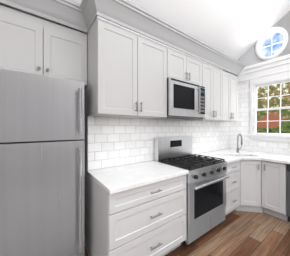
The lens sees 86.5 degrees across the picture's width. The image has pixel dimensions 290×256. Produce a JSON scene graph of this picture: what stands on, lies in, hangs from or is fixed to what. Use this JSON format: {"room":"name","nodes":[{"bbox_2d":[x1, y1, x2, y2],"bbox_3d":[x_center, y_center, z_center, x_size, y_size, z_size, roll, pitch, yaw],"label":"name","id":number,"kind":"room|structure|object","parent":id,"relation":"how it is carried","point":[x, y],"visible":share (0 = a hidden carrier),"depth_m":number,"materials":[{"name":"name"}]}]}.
{"room":"kitchen","nodes":[
{"label":"kitchen","id":0,"kind":"room"},
{"bbox_2d":[0,3,79,31],"bbox_3d":[-1.273,-1.346,1.840,1.145,0.120,0.650,0,0,-36],"label":"trim","id":1,"kind":"structure","parent":0,"point":[38,16],"depth_m":1.78,"materials":[{"name":"white paint"}]},
{"bbox_2d":[85,16,229,249],"bbox_3d":[0.687,-0.086,2.768,3.365,3.000,0.120,0,0,-36],"label":"wall","id":2,"kind":"structure","parent":0,"point":[112,142],"depth_m":2.10,"materials":[{"name":"tile"}]},
{"bbox_2d":[0,0,245,75],"bbox_3d":[0.347,-1.165,2.174,3.790,0.215,0.448,0,0,-36],"label":"crown molding","id":3,"kind":"structure","parent":2,"relation":"attached to","point":[127,14],"depth_m":1.63,"materials":[{"name":"grey paint"}]},
{"bbox_2d":[87,18,166,118],"bbox_3d":[-0.172,-0.595,1.841,0.898,0.923,0.387,0,0,-36],"label":"upper cabinet","id":4,"kind":"object","parent":2,"relation":"attached to","point":[126,73],"visible":1,"depth_m":1.65,"materials":[{"name":"grey paint"}]},
{"bbox_2d":[166,47,201,84],"bbox_3d":[0.504,-0.852,2.324,0.758,0.408,0.387,0,0,-36],"label":"upper cabinet","id":5,"kind":"object","parent":2,"relation":"attached to","point":[182,66],"visible":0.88,"depth_m":2.16,"materials":[{"name":"grey paint"}]},
{"bbox_2d":[166,77,204,118],"bbox_3d":[0.527,-0.395,2.292,0.754,0.496,0.465,0,0,-36],"label":"microwave","id":6,"kind":"object","parent":5,"relation":"attached to","point":[185,99],"visible":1,"depth_m":2.11,"materials":[{"name":"silver metal"}]},
{"bbox_2d":[185,61,237,121],"bbox_3d":[1.302,-0.595,2.895,1.198,0.923,0.387,0,0,-36],"label":"upper cabinet","id":7,"kind":"object","parent":2,"relation":"attached to","point":[221,95],"visible":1,"depth_m":2.73,"materials":[{"name":"grey paint"}]},
{"bbox_2d":[85,210,289,255],"bbox_3d":[0.754,1.464,0.333,6.090,0.100,5.520,0,0,-36],"label":"floor","id":8,"kind":"structure","parent":0,"point":[239,233],"depth_m":1.95,"materials":[{"name":"brown wood"}]},
{"bbox_2d":[0,68,84,255],"bbox_3d":[-1.120,0.479,1.604,0.760,1.870,0.871,0,0,-36],"label":"refrigerator","id":9,"kind":"object","parent":8,"relation":"on","point":[42,166],"visible":1,"depth_m":1.32,"materials":[{"name":"silver metal"}]},
{"bbox_2d":[87,175,185,255],"bbox_3d":[-0.071,0.972,1.746,0.951,0.885,0.655,0,0,-36],"label":"drawers","id":10,"kind":"object","parent":8,"relation":"on","point":[148,220],"visible":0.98,"depth_m":1.47,"materials":[{"name":"white paint"}]},
{"bbox_2d":[87,161,188,194],"bbox_3d":[-0.075,0.504,1.748,0.956,0.040,0.647,0,0,-36],"label":"countertop","id":11,"kind":"structure","parent":10,"relation":"on","point":[113,180],"depth_m":1.60,"materials":[{"name":"stone"}]},
{"bbox_2d":[154,136,229,244],"bbox_3d":[0.690,0.774,2.243,0.854,1.280,0.697,0,0,-36],"label":"gas range","id":12,"kind":"object","parent":8,"relation":"on","point":[206,177],"visible":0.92,"depth_m":2.05,"materials":[{"name":"silver metal"}]},
{"bbox_2d":[225,160,239,215],"bbox_3d":[1.224,0.972,2.672,0.501,0.885,0.655,0,0,-36],"label":"drawers","id":13,"kind":"object","parent":8,"relation":"on","point":[233,189],"visible":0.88,"depth_m":2.44,"materials":[{"name":"white paint"}]},
{"bbox_2d":[234,155,262,212],"bbox_3d":[1.860,0.970,3.014,0.927,0.888,0.839,0,0,-36],"label":"base cabinet","id":14,"kind":"object","parent":8,"relation":"on","point":[250,187],"visible":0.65,"depth_m":2.57,"materials":[{"name":"white paint"}]},
{"bbox_2d":[192,134,289,163],"bbox_3d":[1.919,0.317,2.498,1.430,0.413,1.746,0,0,-36],"label":"countertop","id":15,"kind":"structure","parent":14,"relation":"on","point":[227,155],"depth_m":2.71,"materials":[{"name":"stone"}]},
{"bbox_2d":[236,134,242,152],"bbox_3d":[1.834,0.297,2.979,0.199,0.372,0.167,0,0,-36],"label":"faucet","id":16,"kind":"object","parent":15,"relation":"on","point":[238,148],"depth_m":3.03,"materials":[{"name":"silver metal"}]},
{"bbox_2d":[262,160,287,220],"bbox_3d":[2.267,0.972,2.601,0.743,0.885,0.300,0,0,-36],"label":"base cabinet","id":17,"kind":"object","parent":8,"relation":"on","point":[273,188],"visible":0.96,"depth_m":2.40,"materials":[{"name":"white paint"}]},
{"bbox_2d":[286,164,289,221],"bbox_3d":[2.527,0.974,2.229,0.739,0.880,0.600,0,0,-36],"label":"dishwasher","id":18,"kind":"object","parent":8,"relation":"on","point":[288,190],"visible":0.9,"depth_m":2.28,"materials":[{"name":"silver metal"}]},
{"bbox_2d":[129,0,289,59],"bbox_3d":[0.952,-2.206,0.056,6.090,1.741,4.840,0,0,-36],"label":"ceiling","id":19,"kind":"structure","parent":0,"point":[236,29],"depth_m":2.52,"materials":[{"name":"white paint"}]},
{"bbox_2d":[230,10,289,154],"bbox_3d":[3.380,-0.822,1.792,0.120,4.471,4.840,0,0,-36],"label":"wall","id":20,"kind":"structure","parent":0,"point":[241,125],"depth_m":3.29,"materials":[{"name":"tile"}]},
{"bbox_2d":[237,54,289,81],"bbox_3d":[3.280,-1.171,1.782,0.055,0.290,4.500,0,0,-36],"label":"trim","id":21,"kind":"structure","parent":20,"relation":"attached to","point":[281,64],"depth_m":3.03,"materials":[{"name":"white paint"}]},
{"bbox_2d":[248,71,289,141],"bbox_3d":[2.602,-0.391,2.828,0.180,1.270,1.190,0,0,-36],"label":"window","id":22,"kind":"structure","parent":20,"relation":"in","point":[270,79],"depth_m":3.06,"materials":[{"name":"white paint"}]},
{"bbox_2d":[255,27,287,59],"bbox_3d":[2.477,-1.636,3.021,0.160,0.614,0.514,0,0,-36],"label":"window","id":23,"kind":"structure","parent":20,"relation":"in","point":[265,35],"depth_m":3.00,"materials":[{"name":"white paint"}]},
{"label":"outside","id":24,"kind":"structure","parent":0,"visible":0},
{"bbox_2d":[257,33,289,134],"bbox_3d":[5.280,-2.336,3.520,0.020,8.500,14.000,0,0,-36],"label":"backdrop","id":25,"kind":"structure","parent":24,"point":[273,115],"depth_m":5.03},
{"bbox_3d":[-1.930,-0.061,1.296,2.845,2.950,0.770,0,0,-36],"label":"wall","id":26,"kind":"structure","parent":0,"visible":0},
{"bbox_2d":[0,0,86,86],"bbox_3d":[-1.163,-0.949,1.739,0.827,0.955,0.698,0,0,-36],"label":"upper cabinet","id":27,"kind":"object","parent":26,"relation":"attached to","point":[32,44],"visible":0.81,"depth_m":1.47,"materials":[{"name":"grey paint"}]}
]}

